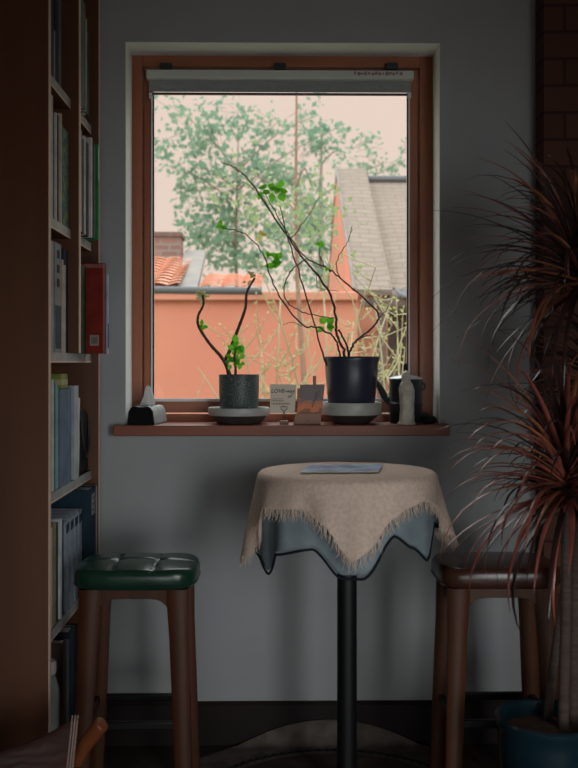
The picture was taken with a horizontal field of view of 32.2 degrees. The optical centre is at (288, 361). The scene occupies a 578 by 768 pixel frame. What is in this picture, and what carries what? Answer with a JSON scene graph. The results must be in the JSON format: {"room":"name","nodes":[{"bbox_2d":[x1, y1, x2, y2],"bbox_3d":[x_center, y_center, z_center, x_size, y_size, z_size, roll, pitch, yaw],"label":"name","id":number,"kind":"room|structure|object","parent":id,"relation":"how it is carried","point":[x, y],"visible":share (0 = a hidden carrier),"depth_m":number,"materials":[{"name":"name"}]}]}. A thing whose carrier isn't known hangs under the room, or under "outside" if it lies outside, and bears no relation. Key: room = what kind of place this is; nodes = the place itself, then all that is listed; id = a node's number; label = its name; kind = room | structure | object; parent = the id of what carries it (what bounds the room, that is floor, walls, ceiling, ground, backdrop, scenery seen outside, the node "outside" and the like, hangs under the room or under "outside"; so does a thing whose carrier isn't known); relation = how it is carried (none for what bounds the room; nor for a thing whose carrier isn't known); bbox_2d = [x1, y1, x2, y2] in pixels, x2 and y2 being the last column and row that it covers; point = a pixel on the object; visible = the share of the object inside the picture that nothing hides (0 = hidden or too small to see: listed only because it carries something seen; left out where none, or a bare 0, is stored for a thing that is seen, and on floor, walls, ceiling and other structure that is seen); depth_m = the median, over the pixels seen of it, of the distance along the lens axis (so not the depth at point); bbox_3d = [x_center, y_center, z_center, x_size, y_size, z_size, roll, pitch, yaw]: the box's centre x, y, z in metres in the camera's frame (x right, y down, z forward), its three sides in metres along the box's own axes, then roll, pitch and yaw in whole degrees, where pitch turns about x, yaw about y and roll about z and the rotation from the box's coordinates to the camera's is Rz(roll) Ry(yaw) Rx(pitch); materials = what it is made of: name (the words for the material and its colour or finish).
{"room":"cafe","nodes":[
{"label":"cafe","id":0,"kind":"room"},
{"bbox_2d":[212,416,265,424],"bbox_3d":[-0.194,0.222,3.888,0.221,0.032,0.221,0,0,-1],"label":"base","id":1,"kind":"object","parent":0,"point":[230,420],"depth_m":3.80,"materials":[{"name":"ceramic"}]},
{"bbox_2d":[104,744,498,767],"bbox_3d":[0.566,1.510,1.733,3.620,0.100,4.850,0,0,-1],"label":"floor","id":2,"kind":"structure","parent":0,"point":[486,755],"depth_m":3.72,"materials":[{"name":"brown wood"}]},
{"bbox_2d":[0,0,99,750],"bbox_3d":[-0.886,-0.030,3.365,0.352,2.980,0.855,0,0,-1],"label":"bookcase","id":3,"kind":"object","parent":2,"relation":"on","point":[28,228],"visible":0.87,"depth_m":2.94,"materials":[{"name":"brown wood"}]},
{"bbox_2d":[51,527,51,628],"bbox_3d":[-0.843,0.677,3.127,0.200,0.315,0.024,0,0,-1],"label":"book","id":4,"kind":"object","parent":3,"relation":"on","point":[51,527],"visible":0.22,"depth_m":3.13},
{"bbox_2d":[51,95,52,217],"bbox_3d":[-0.841,-0.642,3.127,0.200,0.385,0.022,0,0,-1],"label":"book","id":5,"kind":"object","parent":3,"relation":"on","point":[51,95],"visible":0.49,"depth_m":3.13,"materials":[{"name":"grey paper"}]},
{"bbox_2d":[51,525,52,625],"bbox_3d":[-0.847,0.674,3.149,0.200,0.320,0.018,0,0,-1],"label":"book","id":6,"kind":"object","parent":3,"relation":"on","point":[51,525],"visible":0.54,"depth_m":3.16,"materials":[{"name":"grey paper"}]},
{"bbox_2d":[51,380,53,491],"bbox_3d":[-0.843,0.232,3.147,0.200,0.352,0.030,0,0,-1],"label":"book","id":7,"kind":"object","parent":3,"relation":"on","point":[52,381],"visible":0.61,"depth_m":3.14,"materials":[{"name":"paper"}]},
{"bbox_2d":[51,240,53,351],"bbox_3d":[-0.843,-0.205,3.136,0.200,0.350,0.040,0,0,-1],"label":"book","id":8,"kind":"object","parent":3,"relation":"on","point":[52,242],"visible":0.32,"depth_m":3.14,"materials":[{"name":"grey paper"}]},
{"bbox_2d":[51,0,53,77],"bbox_3d":[-0.843,-1.056,3.139,0.200,0.330,0.045,0,0,-1],"label":"book","id":9,"kind":"object","parent":3,"relation":"on","point":[52,1],"visible":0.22,"depth_m":3.14,"materials":[{"name":"black paper"}]},
{"bbox_2d":[51,522,55,625],"bbox_3d":[-0.844,0.673,3.176,0.200,0.322,0.034,0,0,-1],"label":"book","id":10,"kind":"object","parent":3,"relation":"on","point":[52,523],"visible":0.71,"depth_m":3.17,"materials":[{"name":"beige paper"}]},
{"bbox_2d":[53,112,53,218],"bbox_3d":[-0.848,-0.622,3.160,0.200,0.345,0.040,0,0,-1],"label":"book","id":11,"kind":"object","parent":3,"relation":"on","point":[53,112],"visible":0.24,"depth_m":3.18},
{"bbox_2d":[54,381,54,489],"bbox_3d":[-0.846,0.234,3.175,0.200,0.348,0.022,0,0,-1],"label":"book","id":12,"kind":"object","parent":3,"relation":"on","point":[54,381],"visible":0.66,"depth_m":3.18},
{"bbox_2d":[54,31,54,78],"bbox_3d":[-0.844,-0.971,3.171,0.200,0.160,0.016,0,0,-1],"label":"book","id":13,"kind":"object","parent":3,"relation":"on","point":[54,31],"visible":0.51,"depth_m":3.17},
{"bbox_2d":[51,658,58,730],"bbox_3d":[-0.789,1.111,3.234,0.090,0.292,0.090,0,0,-1],"label":"jar","id":14,"kind":"object","parent":3,"relation":"on","point":[54,684],"visible":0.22,"depth_m":3.21,"materials":[{"name":"grey glass"}]},
{"bbox_2d":[54,112,56,220],"bbox_3d":[-0.842,-0.622,3.188,0.200,0.345,0.014,0,0,-1],"label":"book","id":15,"kind":"object","parent":3,"relation":"on","point":[55,113],"visible":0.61,"depth_m":3.18,"materials":[{"name":"grey paper"}]},
{"bbox_2d":[55,385,56,489],"bbox_3d":[-0.844,0.240,3.200,0.200,0.335,0.026,0,0,-1],"label":"book","id":16,"kind":"object","parent":3,"relation":"on","point":[55,385],"visible":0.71,"depth_m":3.19,"materials":[{"name":"paper"}]},
{"bbox_2d":[51,519,61,618],"bbox_3d":[-0.842,0.673,3.256,0.200,0.322,0.026,0,0,-1],"label":"book","id":17,"kind":"object","parent":3,"relation":"on","point":[59,521],"visible":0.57,"depth_m":3.24,"materials":[{"name":"grey paper"}]},
{"bbox_2d":[54,0,58,83],"bbox_3d":[-0.844,-1.026,3.205,0.200,0.270,0.050,0,0,-1],"label":"book","id":18,"kind":"object","parent":3,"relation":"on","point":[56,4],"visible":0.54,"depth_m":3.20,"materials":[{"name":"paper"}]},
{"bbox_2d":[56,522,57,620],"bbox_3d":[-0.848,0.677,3.218,0.200,0.315,0.046,0,0,-1],"label":"book","id":19,"kind":"object","parent":3,"relation":"on","point":[56,522],"visible":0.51,"depth_m":3.23,"materials":[{"name":"paper"}]},
{"bbox_2d":[54,242,60,352],"bbox_3d":[-0.840,-0.205,3.205,0.201,0.350,0.090,0,0,-1],"label":"book","id":20,"kind":"object","parent":3,"relation":"on","point":[57,247],"visible":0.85,"depth_m":3.19,"materials":[{"name":"grey paper"}]},
{"bbox_2d":[57,388,57,487],"bbox_3d":[-0.847,0.246,3.221,0.200,0.322,0.014,0,0,-1],"label":"book","id":21,"kind":"object","parent":3,"relation":"on","point":[57,388],"visible":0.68,"depth_m":3.23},
{"bbox_2d":[57,115,58,221],"bbox_3d":[-0.849,-0.625,3.223,0.200,0.350,0.052,0,0,-1],"label":"book","id":22,"kind":"object","parent":3,"relation":"on","point":[57,115],"visible":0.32,"depth_m":3.24,"materials":[{"name":"grey paper"}]},
{"bbox_2d":[51,639,65,726],"bbox_3d":[-0.846,1.093,3.324,0.200,0.330,0.050,0,0,-1],"label":"book","id":23,"kind":"object","parent":3,"relation":"on","point":[58,646],"visible":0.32,"depth_m":3.30,"materials":[{"name":"black paper"}]},
{"bbox_2d":[57,0,60,86],"bbox_3d":[-0.850,-1.071,3.262,0.200,0.360,0.060,0,0,-1],"label":"book","id":24,"kind":"object","parent":3,"relation":"on","point":[59,1],"visible":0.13,"depth_m":3.27,"materials":[{"name":"black paper"}]},
{"bbox_2d":[57,113,61,223],"bbox_3d":[-0.842,-0.629,3.259,0.200,0.360,0.016,0,0,-1],"label":"book","id":25,"kind":"object","parent":3,"relation":"on","point":[58,114],"visible":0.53,"depth_m":3.25,"materials":[{"name":"paper"}]},
{"bbox_2d":[51,518,68,607],"bbox_3d":[-0.846,0.682,3.379,0.201,0.304,0.036,0,0,-1],"label":"journal","id":26,"kind":"object","parent":3,"relation":"on","point":[65,519],"visible":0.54,"depth_m":3.39,"materials":[{"name":"paper"}]},
{"bbox_2d":[54,638,68,721],"bbox_3d":[-0.847,1.097,3.370,0.200,0.320,0.040,0,0,-1],"label":"book","id":27,"kind":"object","parent":3,"relation":"on","point":[67,639],"visible":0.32,"depth_m":3.37,"materials":[{"name":"paper"}]},
{"bbox_2d":[61,260,62,352],"bbox_3d":[-0.841,-0.183,3.279,0.200,0.305,0.014,0,0,-1],"label":"book","id":28,"kind":"object","parent":3,"relation":"on","point":[61,260],"visible":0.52,"depth_m":3.27,"materials":[{"name":"grey paper"}]},
{"bbox_2d":[51,515,73,601],"bbox_3d":[-0.847,0.682,3.454,0.201,0.304,0.036,0,0,-1],"label":"journal","id":29,"kind":"object","parent":3,"relation":"on","point":[52,516],"visible":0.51,"depth_m":3.47,"materials":[{"name":"grey paper"}]},
{"bbox_2d":[62,519,63,613],"bbox_3d":[-0.849,0.678,3.295,0.200,0.312,0.050,0,0,-1],"label":"book","id":30,"kind":"object","parent":3,"relation":"on","point":[62,519],"visible":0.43,"depth_m":3.32,"materials":[{"name":"paper"}]},
{"bbox_2d":[63,264,63,352],"bbox_3d":[-0.846,-0.178,3.296,0.200,0.295,0.018,0,0,-1],"label":"book","id":31,"kind":"object","parent":3,"relation":"on","point":[63,264],"visible":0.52,"depth_m":3.31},
{"bbox_2d":[51,514,76,601],"bbox_3d":[-0.844,0.684,3.491,0.201,0.300,0.036,0,0,-1],"label":"journal","id":32,"kind":"object","parent":3,"relation":"on","point":[75,515],"visible":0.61,"depth_m":3.49,"materials":[{"name":"paper"}]},
{"bbox_2d":[58,388,70,487],"bbox_3d":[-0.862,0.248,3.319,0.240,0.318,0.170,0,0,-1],"label":"book","id":33,"kind":"object","parent":3,"relation":"on","point":[64,395],"visible":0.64,"depth_m":3.30,"materials":[{"name":"paper"}]},
{"bbox_2d":[51,374,67,388],"bbox_3d":[-0.825,0.064,3.339,0.150,0.048,0.101,0,0,-1],"label":"carton","id":34,"kind":"object","parent":33,"relation":"on","point":[61,380],"visible":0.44,"depth_m":3.29,"materials":[{"name":"green cardboard"}]},
{"bbox_2d":[55,626,73,720],"bbox_3d":[-0.847,1.087,3.432,0.200,0.340,0.080,0,0,-1],"label":"book","id":35,"kind":"object","parent":3,"relation":"on","point":[66,631],"visible":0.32,"depth_m":3.44,"materials":[{"name":"paper"}]},
{"bbox_2d":[61,249,67,352],"bbox_3d":[-0.848,-0.203,3.353,0.200,0.345,0.066,0,0,-1],"label":"book","id":36,"kind":"object","parent":3,"relation":"on","point":[64,253],"visible":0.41,"depth_m":3.36,"materials":[{"name":"grey paper"}]},
{"bbox_2d":[51,512,77,597],"bbox_3d":[-0.848,0.682,3.528,0.201,0.304,0.036,0,0,-1],"label":"journal","id":37,"kind":"object","parent":3,"relation":"on","point":[51,512],"visible":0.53,"depth_m":3.54,"materials":[{"name":"paper"}]},
{"bbox_2d":[62,126,67,227],"bbox_3d":[-0.843,-0.612,3.322,0.201,0.325,0.100,0,0,-1],"label":"book","id":38,"kind":"object","parent":3,"relation":"on","point":[64,131],"visible":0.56,"depth_m":3.31,"materials":[{"name":"paper"}]},
{"bbox_2d":[64,265,65,352],"bbox_3d":[-0.842,-0.175,3.313,0.200,0.290,0.012,0,0,-1],"label":"book","id":39,"kind":"object","parent":3,"relation":"on","point":[64,265],"visible":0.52,"depth_m":3.31,"materials":[{"name":"grey paper"}]},
{"bbox_2d":[64,521,67,612],"bbox_3d":[-0.842,0.684,3.342,0.201,0.300,0.036,0,0,-1],"label":"journal","id":40,"kind":"object","parent":3,"relation":"on","point":[65,522],"visible":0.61,"depth_m":3.33,"materials":[{"name":"grey paper"}]},
{"bbox_2d":[51,511,80,594],"bbox_3d":[-0.845,0.684,3.566,0.201,0.300,0.036,0,0,-1],"label":"journal","id":41,"kind":"object","parent":3,"relation":"on","point":[79,512],"visible":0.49,"depth_m":3.56,"materials":[{"name":"paper"}]},
{"bbox_2d":[51,508,81,561],"bbox_3d":[-0.849,0.682,3.603,0.201,0.304,0.036,0,0,-1],"label":"journal","id":42,"kind":"object","parent":3,"relation":"on","point":[70,509],"visible":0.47,"depth_m":3.61,"materials":[{"name":"paper"}]},
{"bbox_2d":[69,518,72,606],"bbox_3d":[-0.843,0.684,3.417,0.201,0.300,0.036,0,0,-1],"label":"journal","id":43,"kind":"object","parent":3,"relation":"on","point":[70,519],"visible":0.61,"depth_m":3.41,"materials":[{"name":"grey paper"}]},
{"bbox_2d":[64,624,77,717],"bbox_3d":[-0.849,1.093,3.508,0.200,0.330,0.070,0,0,-1],"label":"book","id":44,"kind":"object","parent":3,"relation":"on","point":[74,625],"visible":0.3,"depth_m":3.51,"materials":[{"name":"paper"}]},
{"bbox_2d":[67,385,77,479],"bbox_3d":[-0.842,0.245,3.489,0.200,0.325,0.075,0,0,-1],"label":"book","id":45,"kind":"object","parent":3,"relation":"on","point":[74,388],"visible":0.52,"depth_m":3.46,"materials":[{"name":"grey paper"}]},
{"bbox_2d":[51,486,95,560],"bbox_3d":[-0.840,0.648,3.679,0.242,0.372,0.110,0,0,-1],"label":"box file","id":46,"kind":"object","parent":3,"relation":"on","point":[84,497],"visible":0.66,"depth_m":3.63,"materials":[{"name":"blue cardboard"}]},
{"bbox_2d":[78,397,79,476],"bbox_3d":[-0.828,0.259,3.543,0.170,0.295,0.030,0,0,-1],"label":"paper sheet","id":47,"kind":"object","parent":3,"relation":"on","point":[78,397],"visible":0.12,"depth_m":3.54,"materials":[{"name":"paper"}]},
{"bbox_2d":[81,130,81,231],"bbox_3d":[-0.816,-0.625,3.450,0.200,0.350,0.012,0,0,-1],"label":"book","id":48,"kind":"object","parent":3,"relation":"on","point":[81,130],"visible":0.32,"depth_m":3.45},
{"bbox_2d":[81,138,83,233],"bbox_3d":[-0.820,-0.615,3.482,0.200,0.330,0.050,0,0,-1],"label":"book","id":49,"kind":"object","parent":3,"relation":"on","point":[82,232],"visible":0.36,"depth_m":3.49,"materials":[{"name":"paper"}]},
{"bbox_2d":[81,0,84,109],"bbox_3d":[-0.818,-1.075,3.489,0.200,0.370,0.080,0,0,-1],"label":"book","id":50,"kind":"object","parent":3,"relation":"on","point":[82,1],"visible":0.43,"depth_m":3.50,"materials":[{"name":"paper"}]},
{"bbox_2d":[81,264,85,352],"bbox_3d":[-0.822,-0.185,3.504,0.200,0.310,0.120,0,0,-1],"label":"book","id":51,"kind":"object","parent":3,"relation":"on","point":[83,268],"visible":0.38,"depth_m":3.52,"materials":[{"name":"brown paper"}]},
{"bbox_2d":[82,136,85,233],"bbox_3d":[-0.817,-0.622,3.515,0.200,0.345,0.012,0,0,-1],"label":"book","id":52,"kind":"object","parent":3,"relation":"on","point":[83,137],"visible":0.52,"depth_m":3.51,"materials":[{"name":"paper"}]},
{"bbox_2d":[81,16,86,111],"bbox_3d":[-0.819,-1.056,3.545,0.200,0.330,0.030,0,0,-1],"label":"book","id":53,"kind":"object","parent":3,"relation":"on","point":[85,110],"visible":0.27,"depth_m":3.56,"materials":[{"name":"grey paper"}]},
{"bbox_2d":[79,407,89,473],"bbox_3d":[-0.851,0.281,3.664,0.227,0.252,0.195,0,0,-1],"label":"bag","id":54,"kind":"object","parent":3,"relation":"on","point":[84,423],"visible":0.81,"depth_m":3.66,"materials":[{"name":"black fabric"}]},
{"bbox_2d":[81,142,88,236],"bbox_3d":[-0.821,-0.617,3.561,0.200,0.335,0.078,0,0,-1],"label":"book","id":55,"kind":"object","parent":3,"relation":"on","point":[87,144],"visible":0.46,"depth_m":3.58,"materials":[{"name":"paper"}]},
{"bbox_2d":[81,31,88,116],"bbox_3d":[-0.826,-1.040,3.597,0.200,0.300,0.070,0,0,-1],"label":"book","id":56,"kind":"object","parent":3,"relation":"on","point":[85,114],"visible":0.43,"depth_m":3.61,"materials":[{"name":"grey paper"}]},
{"bbox_2d":[83,137,91,237],"bbox_3d":[-0.812,-0.629,3.611,0.200,0.360,0.018,0,0,-1],"label":"book","id":57,"kind":"object","parent":3,"relation":"on","point":[88,139],"visible":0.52,"depth_m":3.60,"materials":[{"name":"paper"}]},
{"bbox_2d":[80,485,96,553],"bbox_3d":[-0.820,0.648,3.743,0.200,0.372,0.015,0,0,-1],"label":"folder","id":58,"kind":"object","parent":3,"relation":"on","point":[80,485],"visible":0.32,"depth_m":3.74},
{"bbox_2d":[84,144,94,238],"bbox_3d":[-0.808,-0.620,3.639,0.200,0.340,0.036,0,0,-1],"label":"book","id":59,"kind":"object","parent":3,"relation":"on","point":[93,145],"visible":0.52,"depth_m":3.62,"materials":[{"name":"paper"}]},
{"bbox_2d":[79,263,104,353],"bbox_3d":[-0.786,-0.192,3.598,0.240,0.322,0.052,0,0,-1],"label":"binder","id":60,"kind":"object","parent":3,"relation":"on","point":[95,272],"visible":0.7,"depth_m":3.58,"materials":[{"name":"red cardboard"}]},
{"bbox_2d":[91,337,96,343],"bbox_3d":[-0.695,-0.077,3.573,0.022,0.024,0.001,0,0,-1],"label":"print","id":61,"kind":"object","parent":60,"relation":"attached to","point":[93,339],"depth_m":3.57},
{"bbox_2d":[86,144,98,239],"bbox_3d":[-0.802,-0.625,3.687,0.201,0.352,0.020,0,0,-1],"label":"book","id":62,"kind":"object","parent":3,"relation":"on","point":[96,145],"visible":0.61,"depth_m":3.68,"materials":[{"name":"paper"}]},
{"bbox_2d":[103,263,105,353],"bbox_3d":[-0.789,-0.195,3.642,0.240,0.328,0.034,0,0,-1],"label":"folder","id":63,"kind":"object","parent":3,"relation":"on","point":[103,263],"visible":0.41,"depth_m":3.65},
{"bbox_2d":[106,274,108,353],"bbox_3d":[-0.773,-0.175,3.670,0.221,0.290,0.018,0,0,-1],"label":"magazine","id":64,"kind":"object","parent":3,"relation":"on","point":[107,275],"visible":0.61,"depth_m":3.66,"materials":[{"name":"grey paper"}]},
{"bbox_2d":[0,715,107,767],"bbox_3d":[-0.750,1.187,2.380,0.547,0.547,0.620,0,0,-1],"label":"leather chair","id":65,"kind":"object","parent":2,"relation":"on","point":[58,748],"visible":1,"depth_m":2.57,"materials":[{"name":"brown leather"}]},
{"bbox_2d":[73,553,200,767],"bbox_3d":[-0.489,1.044,3.253,0.396,0.816,0.336,0,0,-1],"label":"bar stool","id":66,"kind":"object","parent":2,"relation":"on","point":[170,579],"visible":1,"depth_m":3.12,"materials":[{"name":"brown wood"}]},
{"bbox_2d":[200,719,485,767],"bbox_3d":[0.160,1.410,3.215,1.272,0.099,1.186,0,0,-1],"label":"rug","id":67,"kind":"object","parent":2,"relation":"on","point":[312,743],"visible":0.81,"depth_m":3.73,"materials":[{"name":"fabric"}]},
{"bbox_2d":[337,573,356,767],"bbox_3d":[0.193,0.910,3.333,0.544,1.083,0.544,0,0,-1],"label":"bar table","id":68,"kind":"object","parent":67,"relation":"on","point":[346,589],"visible":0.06,"depth_m":3.30,"materials":[{"name":"black metal"}]},
{"bbox_2d":[255,501,438,580],"bbox_3d":[0.195,0.521,3.327,0.614,0.316,0.615,0,0,-1],"label":"cloth","id":69,"kind":"object","parent":68,"relation":"on","point":[277,536],"visible":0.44,"depth_m":3.10,"materials":[{"name":"blue"}]},
{"bbox_2d":[239,462,457,572],"bbox_3d":[0.187,0.520,3.340,0.666,0.323,0.639,0,0,35],"label":"tablecloth","id":70,"kind":"object","parent":69,"relation":"on","point":[356,508],"visible":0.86,"depth_m":3.08,"materials":[{"name":"beige fabric"}]},
{"bbox_2d":[300,464,382,472],"bbox_3d":[0.178,0.355,3.333,0.302,0.005,0.202,0,0,-4],"label":"magazine","id":71,"kind":"object","parent":70,"relation":"on","point":[364,467],"visible":1,"depth_m":3.31,"materials":[{"name":"blue paper"}]},
{"bbox_2d":[430,552,560,767],"bbox_3d":[0.671,1.044,3.270,0.396,0.816,0.336,0,0,-1],"label":"bar stool","id":72,"kind":"object","parent":67,"relation":"on","point":[454,596],"visible":0.84,"depth_m":3.15,"materials":[{"name":"brown wood"}]},
{"bbox_2d":[431,121,577,767],"bbox_3d":[0.861,0.354,2.884,0.838,2.196,1.000,0,0,44],"label":"dracaena","id":73,"kind":"object","parent":2,"relation":"on","point":[531,733],"visible":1,"depth_m":2.84,"materials":[{"name":"red plant"}]},
{"bbox_2d":[100,0,534,700],"bbox_3d":[0.534,-0.040,3.998,3.620,3.000,0.320,0,0,-1],"label":"wall","id":74,"kind":"structure","parent":0,"point":[260,636],"depth_m":3.83,"materials":[{"name":"paint"}]},
{"bbox_2d":[113,422,449,435],"bbox_3d":[-0.029,0.259,3.897,1.270,0.040,0.253,0,0,-1],"label":"window sill","id":75,"kind":"structure","parent":74,"relation":"attached to","point":[167,428],"depth_m":3.77,"materials":[{"name":"brown wood"}]},
{"bbox_2d":[127,385,166,424],"bbox_3d":[-0.549,0.164,3.879,0.108,0.149,0.175,0,0,9],"label":"tissue box","id":76,"kind":"object","parent":75,"relation":"on","point":[147,413],"visible":1,"depth_m":3.80,"materials":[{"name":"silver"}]},
{"bbox_2d":[208,406,269,424],"bbox_3d":[-0.194,0.207,3.888,0.240,0.062,0.240,0,0,-1],"label":"bowl","id":77,"kind":"object","parent":75,"relation":"on","point":[221,416],"visible":0.94,"depth_m":3.80,"materials":[{"name":"ceramic"}]},
{"bbox_2d":[196,271,258,408],"bbox_3d":[-0.233,-0.083,3.873,0.240,0.544,0.157,0,0,-22],"label":"potted plant","id":78,"kind":"object","parent":77,"relation":"in","point":[236,391],"visible":0.94,"depth_m":3.85,"materials":[{"name":"green plant"}]},
{"bbox_2d":[280,406,287,423],"bbox_3d":[-0.019,0.204,3.835,0.034,0.070,0.024,0,0,-1],"label":"card holder","id":79,"kind":"object","parent":75,"relation":"on","point":[281,421],"visible":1,"depth_m":3.82,"materials":[{"name":"brown wood"}]},
{"bbox_2d":[270,384,295,412],"bbox_3d":[-0.022,0.140,3.834,0.102,0.111,0.002,0,0,-1],"label":"card","id":80,"kind":"object","parent":79,"relation":"in","point":[280,394],"visible":1,"depth_m":3.83,"materials":[{"name":"beige paper"}]},
{"bbox_2d":[293,376,324,423],"bbox_3d":[0.077,0.145,3.831,0.122,0.186,0.029,0,0,-1],"label":"postcard","id":81,"kind":"object","parent":75,"relation":"on","point":[309,396],"visible":1,"depth_m":3.83,"materials":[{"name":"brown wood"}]},
{"bbox_2d":[297,384,324,413],"bbox_3d":[0.082,0.159,3.834,0.112,0.145,0.003,0,0,-1],"label":"print","id":82,"kind":"object","parent":81,"relation":"attached to","point":[309,396],"depth_m":3.83},
{"bbox_2d":[322,401,381,423],"bbox_3d":[0.243,0.197,3.894,0.236,0.082,0.236,0,0,-1],"label":"bowl","id":83,"kind":"object","parent":75,"relation":"on","point":[338,413],"visible":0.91,"depth_m":3.80,"materials":[{"name":"ceramic"}]},
{"bbox_2d":[216,161,390,402],"bbox_3d":[0.058,-0.304,3.891,0.688,0.946,0.218,0,0,-1],"label":"potted shrub","id":84,"kind":"object","parent":83,"relation":"on","point":[349,379],"visible":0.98,"depth_m":3.86,"materials":[{"name":"green plant"}]},
{"bbox_2d":[325,356,379,402],"bbox_3d":[0.243,0.074,3.894,0.218,0.190,0.218,0,0,-1],"label":"pot","id":85,"kind":"object","parent":83,"relation":"on","point":[349,379],"depth_m":3.81,"materials":[{"name":"grey ceramic"}]},
{"bbox_2d":[376,363,428,423],"bbox_3d":[0.444,0.121,3.939,0.136,0.234,0.183,0,0,-40],"label":"kettle","id":86,"kind":"object","parent":75,"relation":"on","point":[392,399],"visible":0.73,"depth_m":3.88,"materials":[{"name":"black metal"}]},
{"bbox_2d":[397,371,415,424],"bbox_3d":[0.449,0.135,3.822,0.072,0.206,0.066,0,0,-1],"label":"statuette","id":87,"kind":"object","parent":75,"relation":"on","point":[406,389],"visible":1,"depth_m":3.80,"materials":[{"name":"white ceramic"}]},
{"bbox_2d":[420,415,436,422],"bbox_3d":[0.542,0.223,3.883,0.066,0.031,0.053,0,0,-1],"label":"stone","id":88,"kind":"object","parent":75,"relation":"on","point":[428,418],"visible":1,"depth_m":3.86,"materials":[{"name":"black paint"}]},
{"bbox_2d":[132,55,432,421],"bbox_3d":[-0.027,-0.480,4.117,1.245,1.537,0.247,0,0,-1],"label":"window","id":89,"kind":"structure","parent":74,"relation":"in","point":[421,101],"depth_m":4.00,"materials":[{"name":"brown wood"}]},
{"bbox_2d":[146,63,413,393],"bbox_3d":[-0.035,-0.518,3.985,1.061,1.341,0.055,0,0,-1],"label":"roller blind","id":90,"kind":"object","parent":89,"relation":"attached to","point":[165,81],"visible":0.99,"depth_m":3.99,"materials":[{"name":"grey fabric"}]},
{"bbox_2d":[354,72,402,74],"bbox_3d":[0.354,-1.144,3.964,0.193,0.016,0.001,0,0,-1],"label":"print","id":91,"kind":"object","parent":90,"relation":"attached to","point":[355,73],"depth_m":3.96,"materials":[{"name":"red"}]},
{"bbox_2d":[125,42,439,424],"bbox_3d":[-0.024,-0.492,3.937,1.205,1.463,0.212,0,0,-1],"label":"window frame","id":92,"kind":"structure","parent":74,"relation":"attached to","point":[131,48],"depth_m":3.90,"materials":[{"name":"white paint"}]},
{"bbox_2d":[105,700,513,745],"bbox_3d":[-0.084,1.379,3.820,1.980,0.163,0.018,0,0,-1],"label":"baseboard","id":93,"kind":"structure","parent":74,"relation":"attached to","point":[220,722],"depth_m":3.81,"materials":[{"name":"paint"}]},
{"bbox_2d":[494,699,577,767],"bbox_3d":[0.749,1.237,2.891,0.304,0.431,0.304,0,0,-1],"label":"pot","id":94,"kind":"object","parent":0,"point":[532,733],"depth_m":2.83,"materials":[{"name":"teal ceramic"}]},
{"bbox_2d":[535,0,577,698],"bbox_3d":[1.548,-0.040,3.792,1.199,3.000,0.120,0,0,-1],"label":"brick wall","id":95,"kind":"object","parent":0,"point":[556,21],"depth_m":3.73,"materials":[{"name":"brown brick"}]},
{"label":"outside","id":96,"kind":"structure","parent":0,"visible":0},
{"bbox_3d":[-0.240,1.860,17.148,28.000,0.100,25.700,0,0,-1],"label":"ground","id":97,"kind":"structure","parent":96,"visible":0},
{"bbox_2d":[154,92,356,290],"bbox_3d":[-0.647,-1.477,16.996,3.712,6.579,2.296,0,0,-1],"label":"broadleaf tree","id":98,"kind":"object","parent":97,"relation":"on","point":[198,235],"visible":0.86,"depth_m":16.73,"materials":[{"name":"green plant"}]},
{"bbox_2d":[154,232,357,397],"bbox_3d":[-1.357,0.166,10.647,3.985,3.288,2.470,0,0,-1],"label":"outbuilding","id":99,"kind":"structure","parent":97,"relation":"on","point":[180,347],"depth_m":9.49,"materials":[{"name":"orange paint"}]},
{"bbox_2d":[197,270,333,397],"bbox_3d":[-0.141,0.502,8.597,1.240,2.624,0.844,0,0,-1],"label":"shrub","id":100,"kind":"object","parent":97,"relation":"on","point":[299,285],"visible":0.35,"depth_m":8.44,"materials":[{"name":"yellow plant"}]},
{"bbox_2d":[207,92,363,383],"bbox_3d":[-0.039,-0.309,9.024,1.461,4.242,1.941,0,0,-1],"label":"slender tree","id":101,"kind":"object","parent":97,"relation":"on","point":[296,180],"visible":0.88,"depth_m":9.00,"materials":[{"name":"green plant"}]},
{"bbox_2d":[255,238,393,397],"bbox_3d":[0.270,0.411,7.941,1.154,2.806,0.917,0,0,-1],"label":"shrub","id":102,"kind":"object","parent":97,"relation":"on","point":[325,275],"visible":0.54,"depth_m":7.98,"materials":[{"name":"yellow plant"}]},
{"bbox_2d":[255,128,405,291],"bbox_3d":[0.867,-1.299,19.027,3.041,6.224,2.151,0,0,-1],"label":"broadleaf tree","id":103,"kind":"object","parent":97,"relation":"on","point":[319,269],"visible":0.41,"depth_m":18.99,"materials":[{"name":"green plant"}]},
{"bbox_2d":[323,250,405,412],"bbox_3d":[0.710,0.509,7.014,0.886,2.612,0.757,0,0,-42],"label":"shrub","id":104,"kind":"object","parent":97,"relation":"on","point":[384,373],"visible":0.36,"depth_m":7.14,"materials":[{"name":"yellow plant"}]},
{"bbox_2d":[327,166,405,412],"bbox_3d":[3.707,-0.345,12.488,6.238,4.311,5.970,0,0,-1],"label":"gabled house","id":105,"kind":"structure","parent":97,"relation":"on","point":[379,202],"depth_m":11.09,"materials":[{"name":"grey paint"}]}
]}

